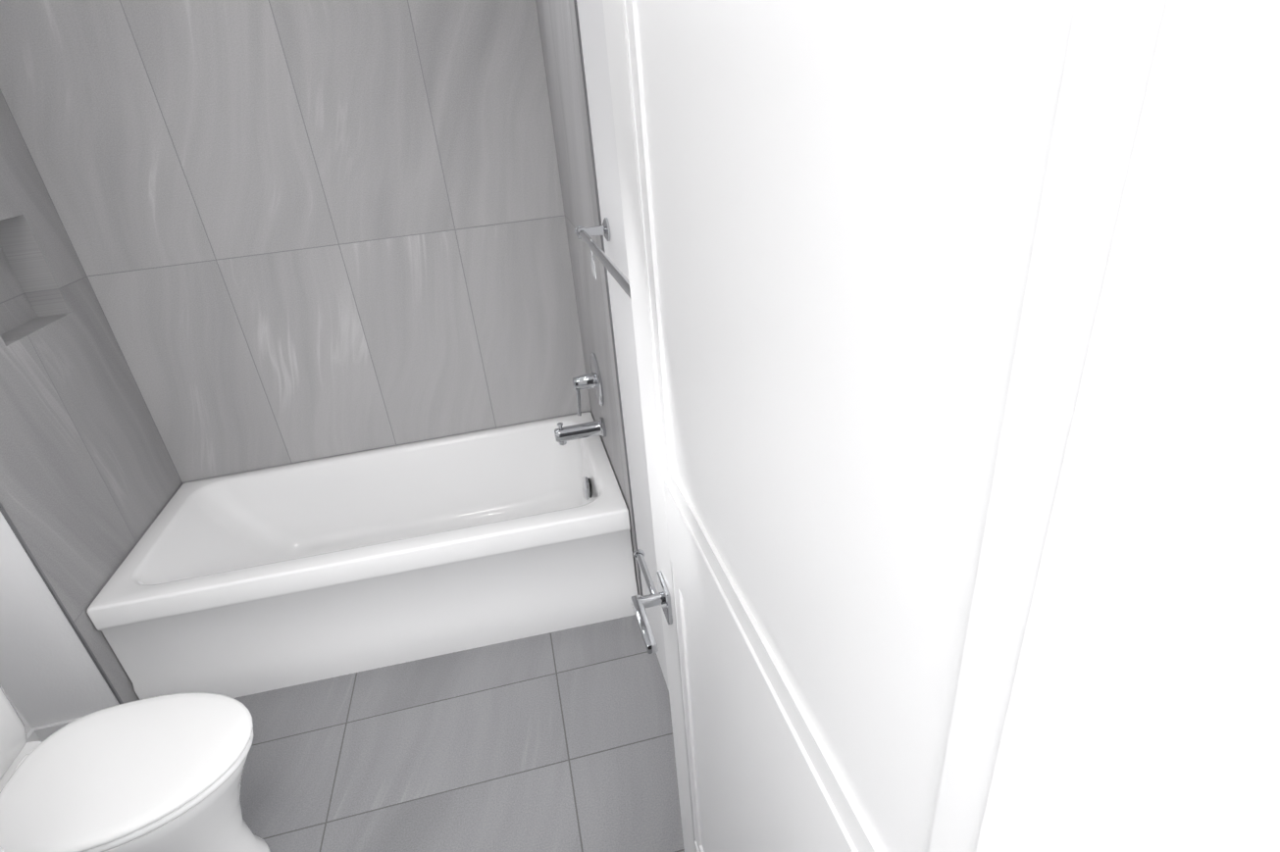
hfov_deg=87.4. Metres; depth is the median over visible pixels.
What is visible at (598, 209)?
trim
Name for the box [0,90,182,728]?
tiled wall
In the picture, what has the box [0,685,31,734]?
wall
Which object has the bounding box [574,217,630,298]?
towel rail
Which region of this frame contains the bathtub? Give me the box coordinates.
[86,411,638,700]
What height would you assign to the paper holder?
0.052 m
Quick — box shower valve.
[571,353,604,415]
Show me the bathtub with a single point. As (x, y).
(234, 586)
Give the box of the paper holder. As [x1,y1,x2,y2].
[633,549,657,594]
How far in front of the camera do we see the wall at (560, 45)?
1.75 m
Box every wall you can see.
[0,0,591,483]
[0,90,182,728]
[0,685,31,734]
[536,0,668,690]
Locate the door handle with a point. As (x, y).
(661, 597)
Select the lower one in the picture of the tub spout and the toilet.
the toilet
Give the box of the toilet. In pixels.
[0,686,270,851]
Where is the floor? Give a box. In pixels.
[234,614,684,851]
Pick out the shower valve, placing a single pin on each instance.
(592, 380)
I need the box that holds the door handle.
[630,570,672,654]
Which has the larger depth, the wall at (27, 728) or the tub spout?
the tub spout
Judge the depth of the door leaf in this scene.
0.28 m
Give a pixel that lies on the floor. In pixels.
(559, 742)
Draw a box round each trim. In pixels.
[0,503,123,704]
[573,0,642,596]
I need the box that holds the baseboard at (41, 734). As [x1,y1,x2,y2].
[26,716,82,742]
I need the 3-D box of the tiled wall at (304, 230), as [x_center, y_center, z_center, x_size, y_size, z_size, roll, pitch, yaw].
[-1.033,-0.798,2.201,1.524,2.734,0.120,-10,27,-9]
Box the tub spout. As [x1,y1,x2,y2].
[554,417,606,445]
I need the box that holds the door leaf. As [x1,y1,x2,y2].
[602,0,1279,851]
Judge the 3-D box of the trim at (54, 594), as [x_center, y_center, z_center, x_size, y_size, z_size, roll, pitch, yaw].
[-1.594,-0.318,1.359,0.006,2.733,0.007,-10,27,-9]
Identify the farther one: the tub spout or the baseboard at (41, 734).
the tub spout

